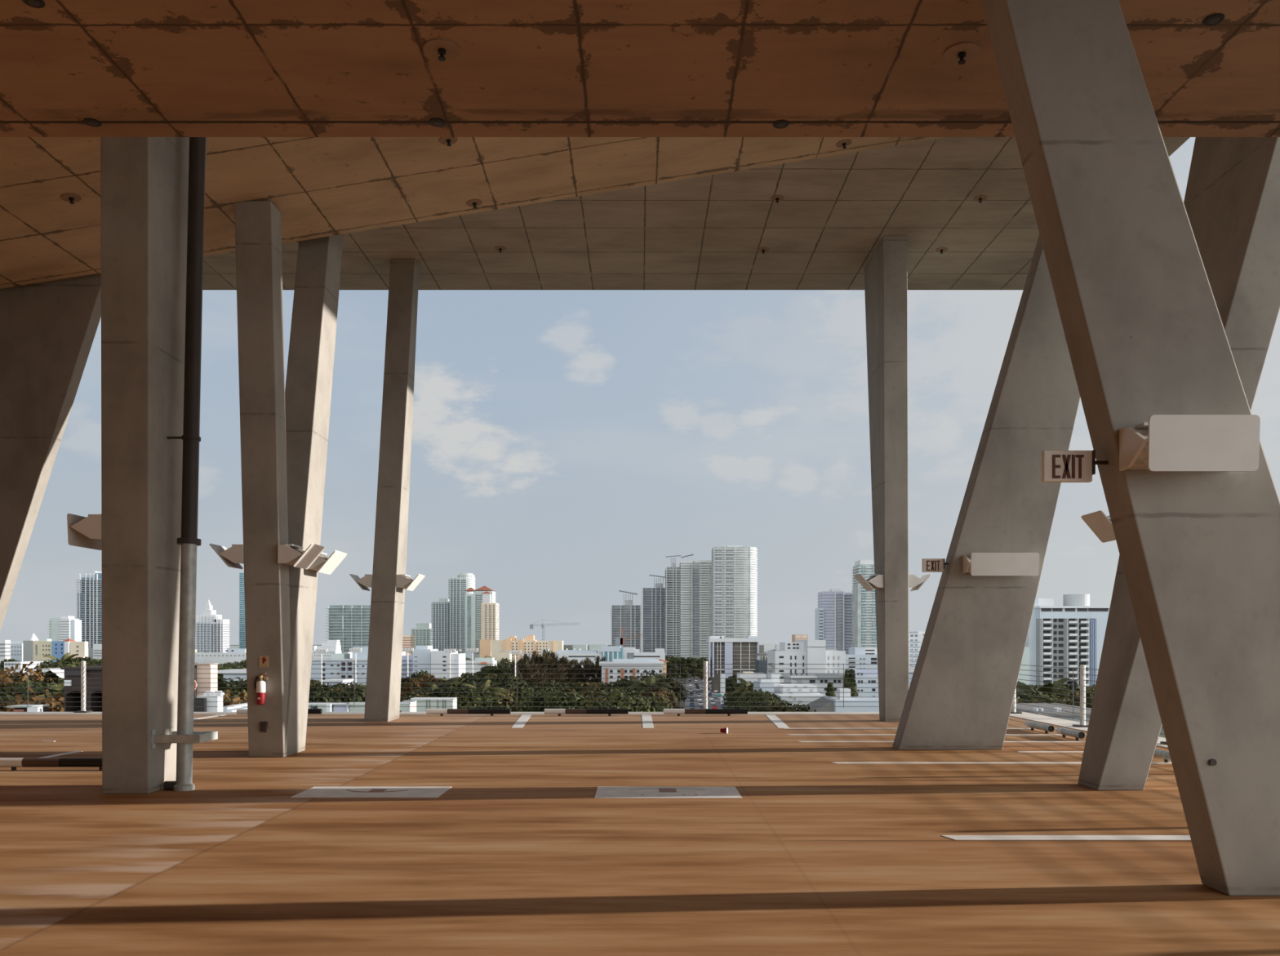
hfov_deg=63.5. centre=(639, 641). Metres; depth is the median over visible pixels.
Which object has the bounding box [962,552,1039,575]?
wall light
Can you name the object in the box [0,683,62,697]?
broadleaf tree
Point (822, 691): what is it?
building
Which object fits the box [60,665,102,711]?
brick building
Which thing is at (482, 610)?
tower
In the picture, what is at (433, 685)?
palm tree
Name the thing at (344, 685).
broadleaf tree
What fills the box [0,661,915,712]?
cable railing
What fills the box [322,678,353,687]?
building
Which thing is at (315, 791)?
floor hatch
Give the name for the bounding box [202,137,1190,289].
ceiling
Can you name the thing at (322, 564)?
wall light
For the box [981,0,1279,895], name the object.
concrete column
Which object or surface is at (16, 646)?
building
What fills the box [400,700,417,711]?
container
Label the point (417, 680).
broadleaf tree
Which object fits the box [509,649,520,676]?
floodlight pole
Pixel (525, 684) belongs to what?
broadleaf tree
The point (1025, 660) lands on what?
pale wing
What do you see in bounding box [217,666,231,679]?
broadleaf tree
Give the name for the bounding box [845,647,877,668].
flats
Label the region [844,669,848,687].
conifer tree
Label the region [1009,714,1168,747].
trim
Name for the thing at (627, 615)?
tower
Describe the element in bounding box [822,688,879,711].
building
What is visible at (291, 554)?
wall light
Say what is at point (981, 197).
sprinkler
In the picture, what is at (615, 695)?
broadleaf tree
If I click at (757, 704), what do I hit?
broadleaf tree
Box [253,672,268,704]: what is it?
fire extinguisher
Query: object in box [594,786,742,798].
floor panel
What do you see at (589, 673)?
tree
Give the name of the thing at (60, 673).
house
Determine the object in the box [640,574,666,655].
tower
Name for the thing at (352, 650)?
floodlight pole
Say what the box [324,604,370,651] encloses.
block
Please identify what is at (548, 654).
tree
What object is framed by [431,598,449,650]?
apartment tower
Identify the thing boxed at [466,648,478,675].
floodlight pole
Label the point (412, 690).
broadleaf tree
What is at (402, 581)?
wall light
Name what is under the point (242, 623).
glass tower
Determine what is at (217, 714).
parking line
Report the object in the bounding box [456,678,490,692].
palm tree
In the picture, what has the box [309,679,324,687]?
broadleaf tree
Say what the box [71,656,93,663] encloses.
broadleaf tree
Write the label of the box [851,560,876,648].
glass tower
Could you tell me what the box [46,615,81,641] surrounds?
apartment block
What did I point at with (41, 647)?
office block
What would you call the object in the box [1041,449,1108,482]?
exit sign
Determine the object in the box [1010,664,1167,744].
cable railing
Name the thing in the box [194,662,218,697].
stair tower
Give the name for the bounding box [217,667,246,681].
house
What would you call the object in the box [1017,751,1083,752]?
parking line
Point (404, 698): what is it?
broadleaf tree
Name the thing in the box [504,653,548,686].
tree
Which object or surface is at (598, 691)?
broadleaf tree
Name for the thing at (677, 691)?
broadleaf tree
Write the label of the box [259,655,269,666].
sign
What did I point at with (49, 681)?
broadleaf tree
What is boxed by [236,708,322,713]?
wheel stop
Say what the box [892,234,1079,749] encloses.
concrete column
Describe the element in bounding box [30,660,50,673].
broadleaf tree
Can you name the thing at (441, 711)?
wheel stop
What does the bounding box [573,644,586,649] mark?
house
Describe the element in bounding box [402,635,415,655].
tower
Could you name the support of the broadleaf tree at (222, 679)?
on the ground at (568, 646)
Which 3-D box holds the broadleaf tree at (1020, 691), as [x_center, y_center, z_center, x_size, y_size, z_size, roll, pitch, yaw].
[44.185,15.405,120.016,14.773,20.491,15.882,0,0,39]
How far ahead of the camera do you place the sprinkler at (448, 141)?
13.78 m
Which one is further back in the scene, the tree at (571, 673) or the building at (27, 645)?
the building at (27, 645)
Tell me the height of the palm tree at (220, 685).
22.006 m
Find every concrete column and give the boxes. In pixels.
[0,272,101,631]
[100,137,207,793]
[234,200,290,756]
[284,234,343,756]
[364,258,419,721]
[863,235,908,721]
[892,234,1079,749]
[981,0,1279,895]
[1077,137,1279,790]
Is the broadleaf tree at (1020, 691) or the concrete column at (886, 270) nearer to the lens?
the concrete column at (886, 270)
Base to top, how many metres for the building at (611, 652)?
23.525 m
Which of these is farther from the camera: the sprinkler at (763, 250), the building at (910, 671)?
the building at (910, 671)
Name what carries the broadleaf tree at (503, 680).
on the ground at (568, 646)
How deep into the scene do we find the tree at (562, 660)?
304.29 m
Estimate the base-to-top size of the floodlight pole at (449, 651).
23.620 m
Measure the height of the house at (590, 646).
20.274 m
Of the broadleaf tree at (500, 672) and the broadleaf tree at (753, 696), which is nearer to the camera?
the broadleaf tree at (753, 696)
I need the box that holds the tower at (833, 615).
[814,588,853,653]
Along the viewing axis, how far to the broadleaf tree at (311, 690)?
168.66 m
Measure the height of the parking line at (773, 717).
0.006 m
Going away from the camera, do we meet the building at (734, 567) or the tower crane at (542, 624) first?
the building at (734, 567)
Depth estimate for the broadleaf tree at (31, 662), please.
129.43 m
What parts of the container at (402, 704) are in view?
rail, frame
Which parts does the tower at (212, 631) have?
crown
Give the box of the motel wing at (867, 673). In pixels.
[844,669,878,696]
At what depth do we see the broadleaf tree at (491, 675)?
271.10 m
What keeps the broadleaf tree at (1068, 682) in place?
on the ground at (568, 646)
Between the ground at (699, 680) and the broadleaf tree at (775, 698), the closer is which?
the broadleaf tree at (775, 698)
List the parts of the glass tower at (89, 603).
crown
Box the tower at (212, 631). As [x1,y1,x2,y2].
[195,599,230,652]
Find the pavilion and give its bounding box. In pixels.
[657,657,668,677]
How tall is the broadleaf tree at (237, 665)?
19.218 m
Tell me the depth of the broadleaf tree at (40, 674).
120.21 m
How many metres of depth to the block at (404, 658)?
344.97 m
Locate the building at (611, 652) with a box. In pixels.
[555,645,665,679]
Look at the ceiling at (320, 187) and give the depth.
14.76 m
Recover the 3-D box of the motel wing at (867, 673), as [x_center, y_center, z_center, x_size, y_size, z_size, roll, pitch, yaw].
[47.704,15.828,220.940,6.497,19.624,12.120,0,0,0]
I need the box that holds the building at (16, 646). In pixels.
[10,640,22,662]
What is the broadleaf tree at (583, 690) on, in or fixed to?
on the ground at (568, 646)
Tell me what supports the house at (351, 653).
on the ground at (568, 646)
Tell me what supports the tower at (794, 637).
on the ground at (568, 646)
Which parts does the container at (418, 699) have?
rail, frame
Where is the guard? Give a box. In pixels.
[151,725,217,748]
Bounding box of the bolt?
[1208,758,1217,765]
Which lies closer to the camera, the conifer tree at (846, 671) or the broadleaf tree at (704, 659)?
the conifer tree at (846, 671)
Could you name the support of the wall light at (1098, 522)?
attached to the concrete column at (1232, 201)
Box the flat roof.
[222,702,247,711]
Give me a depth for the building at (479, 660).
480.00 m
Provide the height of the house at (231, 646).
15.470 m
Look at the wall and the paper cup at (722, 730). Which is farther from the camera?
the wall
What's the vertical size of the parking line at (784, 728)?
0.006 m
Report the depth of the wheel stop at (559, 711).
22.68 m
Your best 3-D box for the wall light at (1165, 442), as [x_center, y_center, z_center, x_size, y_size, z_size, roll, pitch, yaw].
[3.430,-1.205,6.462,0.694,0.341,0.376,0,0,0]
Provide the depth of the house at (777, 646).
1754.91 m
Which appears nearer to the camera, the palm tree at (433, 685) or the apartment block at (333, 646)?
the palm tree at (433, 685)
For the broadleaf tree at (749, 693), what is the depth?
188.94 m
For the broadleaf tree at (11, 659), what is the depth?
328.45 m
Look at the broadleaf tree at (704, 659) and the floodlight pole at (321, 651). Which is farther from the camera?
the broadleaf tree at (704, 659)
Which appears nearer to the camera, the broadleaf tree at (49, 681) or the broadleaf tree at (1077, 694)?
the broadleaf tree at (1077, 694)
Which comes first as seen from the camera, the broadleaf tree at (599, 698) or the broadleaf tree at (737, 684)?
the broadleaf tree at (599, 698)
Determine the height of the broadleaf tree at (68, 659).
22.060 m
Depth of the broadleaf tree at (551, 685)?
255.11 m
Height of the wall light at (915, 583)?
0.330 m
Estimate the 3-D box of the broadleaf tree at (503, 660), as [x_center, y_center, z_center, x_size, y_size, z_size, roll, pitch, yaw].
[-79.913,17.537,606.523,17.049,16.222,16.205,0,0,-25]
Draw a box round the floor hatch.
[289,786,451,797]
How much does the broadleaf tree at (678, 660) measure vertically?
15.596 m
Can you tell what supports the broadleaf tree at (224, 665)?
on the ground at (568, 646)
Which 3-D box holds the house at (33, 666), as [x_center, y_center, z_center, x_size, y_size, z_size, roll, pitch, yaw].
[-157.862,15.439,265.940,4.219,20.402,12.120,0,0,0]
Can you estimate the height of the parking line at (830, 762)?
0.006 m
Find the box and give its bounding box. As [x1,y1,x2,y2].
[259,721,267,732]
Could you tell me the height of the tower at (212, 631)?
80.788 m
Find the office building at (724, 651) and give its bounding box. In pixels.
[706,635,759,691]
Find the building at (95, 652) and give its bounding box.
[88,644,102,660]
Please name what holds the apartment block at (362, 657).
on the ground at (568, 646)
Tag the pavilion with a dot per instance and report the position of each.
(660, 660)
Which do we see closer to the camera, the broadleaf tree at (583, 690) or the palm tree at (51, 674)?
the palm tree at (51, 674)
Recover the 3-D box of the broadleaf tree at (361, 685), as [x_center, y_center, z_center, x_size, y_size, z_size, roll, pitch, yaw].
[-43.196,16.122,160.139,15.437,19.054,15.237,0,0,-19]
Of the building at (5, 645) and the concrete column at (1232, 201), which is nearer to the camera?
the concrete column at (1232, 201)
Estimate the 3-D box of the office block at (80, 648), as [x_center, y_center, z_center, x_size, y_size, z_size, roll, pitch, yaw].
[-216.914,12.266,397.700,8.356,26.748,5.800,0,0,0]
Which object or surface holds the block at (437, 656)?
on the ground at (568, 646)
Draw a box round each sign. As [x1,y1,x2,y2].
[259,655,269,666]
[922,558,948,572]
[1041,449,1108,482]
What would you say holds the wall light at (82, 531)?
attached to the concrete column at (144, 180)
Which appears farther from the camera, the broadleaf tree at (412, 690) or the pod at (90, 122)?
the broadleaf tree at (412, 690)
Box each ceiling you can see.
[0,0,1279,137]
[0,137,946,288]
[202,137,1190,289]
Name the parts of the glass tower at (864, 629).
crown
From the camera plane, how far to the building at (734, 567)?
920.04 m
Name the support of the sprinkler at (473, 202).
attached to the ceiling at (320, 187)
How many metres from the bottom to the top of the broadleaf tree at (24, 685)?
21.835 m
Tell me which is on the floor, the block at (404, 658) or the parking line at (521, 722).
the parking line at (521, 722)
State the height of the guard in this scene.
0.200 m
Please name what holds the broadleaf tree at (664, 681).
on the ground at (568, 646)
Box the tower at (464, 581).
[448,573,475,653]
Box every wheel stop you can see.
[0,757,102,770]
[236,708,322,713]
[426,708,511,715]
[544,708,628,715]
[663,708,747,715]
[1024,720,1054,733]
[1056,726,1084,740]
[1153,748,1171,762]
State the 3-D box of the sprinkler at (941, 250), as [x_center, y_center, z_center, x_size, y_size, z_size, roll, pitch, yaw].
[6.239,-8.062,21.381,0.240,0.084,0.240,0,0,0]
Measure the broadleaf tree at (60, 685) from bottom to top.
21.550 m
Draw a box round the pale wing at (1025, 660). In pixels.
[1017,646,1029,684]
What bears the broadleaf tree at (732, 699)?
on the ground at (568, 646)
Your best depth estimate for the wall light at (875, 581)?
21.04 m
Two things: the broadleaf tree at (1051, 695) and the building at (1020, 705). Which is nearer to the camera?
the building at (1020, 705)
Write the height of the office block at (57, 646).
25.640 m
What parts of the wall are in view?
panel, tall panel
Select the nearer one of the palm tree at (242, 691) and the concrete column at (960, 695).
the concrete column at (960, 695)
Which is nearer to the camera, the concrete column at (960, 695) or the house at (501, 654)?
the concrete column at (960, 695)
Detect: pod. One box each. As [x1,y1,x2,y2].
[22,0,44,8]
[83,118,102,127]
[428,118,445,127]
[773,120,789,128]
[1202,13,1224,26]
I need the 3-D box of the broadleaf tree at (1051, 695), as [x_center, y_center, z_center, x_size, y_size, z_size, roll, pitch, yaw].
[39.038,15.229,100.103,16.887,20.842,16.667,0,0,-6]
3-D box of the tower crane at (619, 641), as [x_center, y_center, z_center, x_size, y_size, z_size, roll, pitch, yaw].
[-7.278,1.435,700.048,18.951,22.299,3.095,0,0,0]
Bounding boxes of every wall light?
[66,513,102,550]
[209,543,244,568]
[277,542,324,568]
[307,550,346,574]
[349,573,372,591]
[395,573,425,591]
[853,573,884,591]
[908,573,931,591]
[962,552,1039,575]
[1080,510,1115,542]
[1119,414,1260,471]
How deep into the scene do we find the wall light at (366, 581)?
21.28 m
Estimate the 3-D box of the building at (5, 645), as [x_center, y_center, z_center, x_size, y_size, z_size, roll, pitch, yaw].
[-297.885,12.551,481.900,6.178,26.177,4.200,0,0,0]
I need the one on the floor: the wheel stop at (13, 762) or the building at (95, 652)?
the wheel stop at (13, 762)
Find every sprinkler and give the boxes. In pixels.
[61,193,81,204]
[423,38,460,61]
[439,137,457,146]
[466,199,482,208]
[494,246,506,253]
[757,247,768,253]
[770,195,783,203]
[835,138,852,149]
[935,247,947,253]
[943,41,980,64]
[973,195,986,203]
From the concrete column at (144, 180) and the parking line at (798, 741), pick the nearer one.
the concrete column at (144, 180)
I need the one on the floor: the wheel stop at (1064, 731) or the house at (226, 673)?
the wheel stop at (1064, 731)
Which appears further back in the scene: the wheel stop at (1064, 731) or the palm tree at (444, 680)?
the palm tree at (444, 680)
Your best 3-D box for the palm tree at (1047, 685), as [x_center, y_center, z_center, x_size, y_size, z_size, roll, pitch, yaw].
[49.831,15.124,129.752,9.210,21.054,9.484,0,0,1]
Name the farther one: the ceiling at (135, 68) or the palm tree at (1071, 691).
the palm tree at (1071, 691)
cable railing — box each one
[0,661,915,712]
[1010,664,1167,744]
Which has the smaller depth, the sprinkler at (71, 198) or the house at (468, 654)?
the sprinkler at (71, 198)
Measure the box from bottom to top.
0.150 m
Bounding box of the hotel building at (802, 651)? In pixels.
[767,640,845,684]
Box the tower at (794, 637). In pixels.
[791,634,808,642]
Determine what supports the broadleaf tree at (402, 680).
on the ground at (568, 646)
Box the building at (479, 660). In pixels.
[465,657,497,673]
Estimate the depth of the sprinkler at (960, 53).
7.79 m
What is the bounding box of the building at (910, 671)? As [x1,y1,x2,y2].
[908,669,914,687]
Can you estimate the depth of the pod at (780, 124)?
8.87 m
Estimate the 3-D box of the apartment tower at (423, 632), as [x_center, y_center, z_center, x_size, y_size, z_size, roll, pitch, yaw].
[-264.410,1.978,1260.550,24.682,47.324,22.900,0,0,0]
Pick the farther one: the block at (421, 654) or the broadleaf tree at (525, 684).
the block at (421, 654)
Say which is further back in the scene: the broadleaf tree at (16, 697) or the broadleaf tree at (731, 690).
the broadleaf tree at (731, 690)
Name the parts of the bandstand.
red trim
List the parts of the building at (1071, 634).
balcony door, balcony door, balcony door, balcony door, balcony door, balcony door, balcony door, balcony door, balcony door, balcony door, balcony door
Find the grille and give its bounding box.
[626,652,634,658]
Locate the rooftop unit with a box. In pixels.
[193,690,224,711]
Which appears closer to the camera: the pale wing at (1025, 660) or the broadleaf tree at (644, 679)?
the pale wing at (1025, 660)
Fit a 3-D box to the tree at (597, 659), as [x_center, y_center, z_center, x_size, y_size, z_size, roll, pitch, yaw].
[-13.270,15.133,334.167,14.494,21.015,14.337,0,0,13]
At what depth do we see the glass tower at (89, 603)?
1445.32 m
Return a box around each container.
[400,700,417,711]
[410,697,457,711]
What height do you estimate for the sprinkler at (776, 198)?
0.084 m
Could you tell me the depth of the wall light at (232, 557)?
14.56 m
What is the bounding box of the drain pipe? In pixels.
[163,137,205,791]
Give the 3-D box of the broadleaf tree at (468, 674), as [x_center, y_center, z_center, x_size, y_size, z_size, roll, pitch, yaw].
[-36.168,16.393,237.872,14.705,18.512,16.027,0,0,5]
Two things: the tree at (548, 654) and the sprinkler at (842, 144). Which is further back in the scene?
the tree at (548, 654)
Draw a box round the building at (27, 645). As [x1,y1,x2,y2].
[22,633,38,661]
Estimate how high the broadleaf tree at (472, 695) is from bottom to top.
18.133 m
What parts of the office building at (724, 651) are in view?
frame post, frame post, plinth frame, frame post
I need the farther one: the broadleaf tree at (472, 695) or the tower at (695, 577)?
the tower at (695, 577)
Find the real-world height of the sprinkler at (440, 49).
0.084 m
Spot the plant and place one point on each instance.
(726, 545)
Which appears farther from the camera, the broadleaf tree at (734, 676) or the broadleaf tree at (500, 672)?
the broadleaf tree at (734, 676)
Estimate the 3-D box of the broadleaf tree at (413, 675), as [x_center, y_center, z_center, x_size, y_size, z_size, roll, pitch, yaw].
[-52.549,16.290,252.165,15.800,18.718,16.008,0,0,-40]
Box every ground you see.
[230,644,1165,737]
[684,673,726,708]
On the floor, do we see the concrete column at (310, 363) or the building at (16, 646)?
the concrete column at (310, 363)
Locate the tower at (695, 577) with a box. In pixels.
[679,560,711,659]
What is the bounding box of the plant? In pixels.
[725,545,742,546]
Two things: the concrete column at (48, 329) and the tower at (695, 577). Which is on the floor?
the concrete column at (48, 329)
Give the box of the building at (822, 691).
[781,673,844,696]
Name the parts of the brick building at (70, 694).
cornice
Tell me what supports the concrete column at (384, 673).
on the floor
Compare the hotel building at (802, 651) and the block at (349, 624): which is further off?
the block at (349, 624)
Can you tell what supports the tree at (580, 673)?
on the ground at (568, 646)
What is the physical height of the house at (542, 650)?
20.288 m
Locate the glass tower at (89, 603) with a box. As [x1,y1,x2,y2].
[75,571,102,647]
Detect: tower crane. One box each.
[529,618,576,640]
[615,626,640,647]
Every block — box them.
[32,638,51,663]
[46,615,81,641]
[51,640,64,662]
[62,638,88,661]
[310,646,368,684]
[312,640,341,658]
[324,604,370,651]
[401,654,413,679]
[413,645,438,675]
[431,648,465,679]
[491,635,563,662]
[908,631,925,668]
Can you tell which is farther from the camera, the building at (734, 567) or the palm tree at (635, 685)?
the building at (734, 567)
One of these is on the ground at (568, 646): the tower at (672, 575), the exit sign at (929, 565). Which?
the tower at (672, 575)
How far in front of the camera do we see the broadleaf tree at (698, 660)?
662.68 m
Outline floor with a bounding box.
[0,714,1279,955]
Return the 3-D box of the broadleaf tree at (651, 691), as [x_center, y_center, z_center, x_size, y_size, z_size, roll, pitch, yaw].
[1.836,16.978,186.542,15.541,17.341,16.386,0,0,-9]
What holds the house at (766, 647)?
on the ground at (568, 646)
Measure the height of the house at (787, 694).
19.367 m
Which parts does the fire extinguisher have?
handle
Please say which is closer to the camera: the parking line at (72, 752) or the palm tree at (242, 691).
the parking line at (72, 752)
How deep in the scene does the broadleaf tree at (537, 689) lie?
202.87 m
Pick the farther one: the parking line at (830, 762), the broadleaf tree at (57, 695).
the broadleaf tree at (57, 695)
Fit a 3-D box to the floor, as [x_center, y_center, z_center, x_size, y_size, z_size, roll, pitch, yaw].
[-7.950,1.815,10.250,32.100,0.350,25.700,0,0,0]
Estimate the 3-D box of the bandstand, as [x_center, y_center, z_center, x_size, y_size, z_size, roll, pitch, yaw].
[-41.542,15.004,70.500,2.194,21.272,2.200,0,0,0]
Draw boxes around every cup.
[720,727,728,733]
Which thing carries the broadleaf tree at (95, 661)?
on the ground at (568, 646)
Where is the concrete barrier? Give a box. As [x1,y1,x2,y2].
[326,703,331,711]
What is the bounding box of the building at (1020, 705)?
[1010,702,1091,723]
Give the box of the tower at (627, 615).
[610,590,640,652]
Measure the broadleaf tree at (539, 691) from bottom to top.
16.775 m
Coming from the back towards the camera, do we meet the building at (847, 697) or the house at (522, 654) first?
the house at (522, 654)
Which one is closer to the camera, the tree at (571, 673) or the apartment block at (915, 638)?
the tree at (571, 673)
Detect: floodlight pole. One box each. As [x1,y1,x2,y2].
[315,648,327,684]
[349,648,361,688]
[402,647,413,675]
[444,648,455,679]
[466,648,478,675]
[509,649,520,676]
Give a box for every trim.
[0,711,1035,714]
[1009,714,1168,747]
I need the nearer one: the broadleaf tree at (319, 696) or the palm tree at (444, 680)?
the broadleaf tree at (319, 696)
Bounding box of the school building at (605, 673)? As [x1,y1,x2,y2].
[599,658,663,684]
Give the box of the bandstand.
[8,704,48,711]
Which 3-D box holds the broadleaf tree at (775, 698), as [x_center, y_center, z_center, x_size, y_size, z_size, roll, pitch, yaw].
[21.669,17.154,179.897,12.830,16.988,12.999,0,0,-40]
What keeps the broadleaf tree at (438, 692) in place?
on the ground at (568, 646)
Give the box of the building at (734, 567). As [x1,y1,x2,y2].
[711,545,757,638]
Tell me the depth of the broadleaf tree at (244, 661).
473.60 m
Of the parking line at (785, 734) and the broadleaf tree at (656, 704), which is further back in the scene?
the broadleaf tree at (656, 704)
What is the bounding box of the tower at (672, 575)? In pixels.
[664,554,693,659]
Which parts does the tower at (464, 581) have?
crown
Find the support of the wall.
on the ground at (568, 646)
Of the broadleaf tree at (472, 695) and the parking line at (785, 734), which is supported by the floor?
the parking line at (785, 734)
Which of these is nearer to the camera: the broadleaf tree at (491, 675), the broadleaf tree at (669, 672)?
the broadleaf tree at (491, 675)
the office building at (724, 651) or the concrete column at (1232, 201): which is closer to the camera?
the concrete column at (1232, 201)
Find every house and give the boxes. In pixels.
[4,661,47,675]
[26,667,64,677]
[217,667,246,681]
[229,645,239,648]
[341,651,352,657]
[466,651,475,660]
[497,650,511,667]
[520,653,530,660]
[541,648,550,656]
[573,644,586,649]
[588,644,607,652]
[753,672,825,709]
[763,644,775,652]
[775,644,779,650]
[796,695,837,711]
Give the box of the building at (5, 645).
[0,640,10,662]
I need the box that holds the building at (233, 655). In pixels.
[195,648,246,666]
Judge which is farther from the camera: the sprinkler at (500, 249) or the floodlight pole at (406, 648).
the floodlight pole at (406, 648)
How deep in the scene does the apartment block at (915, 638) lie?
420.00 m
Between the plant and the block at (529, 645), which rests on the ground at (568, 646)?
the block at (529, 645)
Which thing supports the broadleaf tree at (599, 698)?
on the ground at (568, 646)
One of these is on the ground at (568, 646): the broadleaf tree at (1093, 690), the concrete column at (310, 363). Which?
the broadleaf tree at (1093, 690)
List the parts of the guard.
fixing plate, fixing plate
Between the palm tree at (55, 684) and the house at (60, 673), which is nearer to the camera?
the palm tree at (55, 684)
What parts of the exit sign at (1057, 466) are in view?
mounting arm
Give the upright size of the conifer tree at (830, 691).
18.594 m
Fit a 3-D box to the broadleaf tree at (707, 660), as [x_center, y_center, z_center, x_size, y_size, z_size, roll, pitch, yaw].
[40.374,16.913,548.890,16.010,17.470,16.460,0,0,40]
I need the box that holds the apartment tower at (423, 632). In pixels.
[411,622,431,645]
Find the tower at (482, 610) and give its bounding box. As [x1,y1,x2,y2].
[464,585,498,658]
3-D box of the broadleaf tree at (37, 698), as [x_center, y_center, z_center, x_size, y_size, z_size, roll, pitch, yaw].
[-54.309,15.216,87.932,15.898,20.870,16.762,0,0,38]
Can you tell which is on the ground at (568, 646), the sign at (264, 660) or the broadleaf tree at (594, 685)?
the broadleaf tree at (594, 685)
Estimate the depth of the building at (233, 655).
520.02 m
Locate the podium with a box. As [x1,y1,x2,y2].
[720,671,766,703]
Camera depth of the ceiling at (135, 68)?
8.00 m
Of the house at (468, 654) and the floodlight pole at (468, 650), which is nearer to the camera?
the floodlight pole at (468, 650)
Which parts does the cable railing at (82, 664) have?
post, plate, post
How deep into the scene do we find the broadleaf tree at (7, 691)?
99.59 m
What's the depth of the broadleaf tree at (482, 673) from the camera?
297.53 m
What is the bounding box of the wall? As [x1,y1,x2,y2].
[307,702,364,711]
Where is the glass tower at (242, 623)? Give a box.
[238,573,245,648]
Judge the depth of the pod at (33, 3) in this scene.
7.19 m
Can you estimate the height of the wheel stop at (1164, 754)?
0.159 m
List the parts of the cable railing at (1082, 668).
post, plate, plate, post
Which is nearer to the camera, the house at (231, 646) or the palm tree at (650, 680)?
the palm tree at (650, 680)
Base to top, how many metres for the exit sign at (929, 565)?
0.205 m
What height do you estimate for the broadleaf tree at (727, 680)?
10.124 m
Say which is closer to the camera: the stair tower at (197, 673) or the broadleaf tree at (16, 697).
the stair tower at (197, 673)
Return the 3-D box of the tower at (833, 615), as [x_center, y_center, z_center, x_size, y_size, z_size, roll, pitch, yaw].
[172.344,-10.095,910.900,33.944,71.471,26.200,0,0,0]
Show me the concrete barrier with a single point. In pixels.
(328, 708)
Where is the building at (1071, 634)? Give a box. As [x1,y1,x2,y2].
[1025,594,1110,688]
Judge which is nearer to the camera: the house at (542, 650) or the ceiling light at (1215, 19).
the ceiling light at (1215, 19)
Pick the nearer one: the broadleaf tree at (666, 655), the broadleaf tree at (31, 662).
the broadleaf tree at (31, 662)
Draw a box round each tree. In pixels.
[0,657,18,668]
[0,661,51,679]
[0,664,52,688]
[0,673,64,694]
[0,678,62,688]
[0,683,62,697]
[0,683,64,711]
[0,684,62,710]
[0,685,64,711]
[0,695,64,711]
[0,697,64,711]
[7,678,58,693]
[13,670,58,680]
[22,681,64,694]
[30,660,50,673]
[40,657,80,668]
[43,652,78,662]
[57,657,102,666]
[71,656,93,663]
[217,662,233,667]
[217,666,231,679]
[217,678,247,697]
[219,662,237,677]
[221,676,247,692]
[222,688,247,702]
[222,688,247,706]
[223,681,247,692]
[225,664,246,668]
[233,659,246,667]
[308,686,365,711]
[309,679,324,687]
[309,683,328,696]
[320,684,363,694]
[321,680,364,689]
[349,683,365,701]
[400,669,443,693]
[400,673,440,695]
[400,676,415,690]
[400,691,467,708]
[404,689,431,698]
[405,684,487,703]
[409,684,441,693]
[422,678,462,689]
[436,675,465,690]
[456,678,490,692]
[457,671,506,688]
[457,688,515,711]
[461,679,506,707]
[475,665,499,677]
[480,662,515,676]
[483,672,512,684]
[490,672,532,693]
[493,686,528,711]
[497,657,517,666]
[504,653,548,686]
[508,688,550,711]
[509,685,556,711]
[509,688,597,711]
[511,650,555,686]
[514,680,551,692]
[528,648,568,684]
[542,679,582,691]
[546,652,577,684]
[547,691,621,708]
[555,655,577,681]
[557,688,599,701]
[568,659,588,687]
[574,680,612,692]
[577,657,601,686]
[577,684,605,694]
[577,686,632,696]
[584,655,605,682]
[584,686,655,711]
[605,675,635,693]
[605,692,674,711]
[626,674,664,694]
[630,675,672,695]
[636,688,684,711]
[638,670,688,708]
[638,675,672,691]
[640,676,675,701]
[665,654,676,676]
[666,659,678,676]
[667,657,689,681]
[677,657,698,681]
[686,657,704,680]
[691,657,711,680]
[699,657,711,681]
[721,683,741,705]
[723,699,772,711]
[725,675,737,692]
[725,678,735,692]
[725,684,736,702]
[726,689,761,708]
[729,678,753,701]
[729,680,753,703]
[735,688,772,706]
[747,700,816,711]
[750,690,788,711]
[825,681,835,696]
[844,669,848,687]
[846,669,858,696]
[1016,677,1071,697]
[1016,681,1077,696]
[1016,687,1079,703]
[1017,686,1093,706]
[1022,690,1071,704]
[1024,693,1093,707]
[1060,680,1079,689]
[1062,689,1079,705]
[1075,684,1095,704]
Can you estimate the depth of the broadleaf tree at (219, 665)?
379.43 m
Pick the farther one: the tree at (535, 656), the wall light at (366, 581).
the tree at (535, 656)
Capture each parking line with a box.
[40,751,81,757]
[193,714,226,719]
[511,714,531,728]
[641,714,653,728]
[765,714,789,728]
[784,728,1056,728]
[785,733,1086,734]
[798,741,1085,742]
[830,761,1171,763]
[941,835,1191,839]
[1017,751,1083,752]
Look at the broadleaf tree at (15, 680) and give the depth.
117.63 m

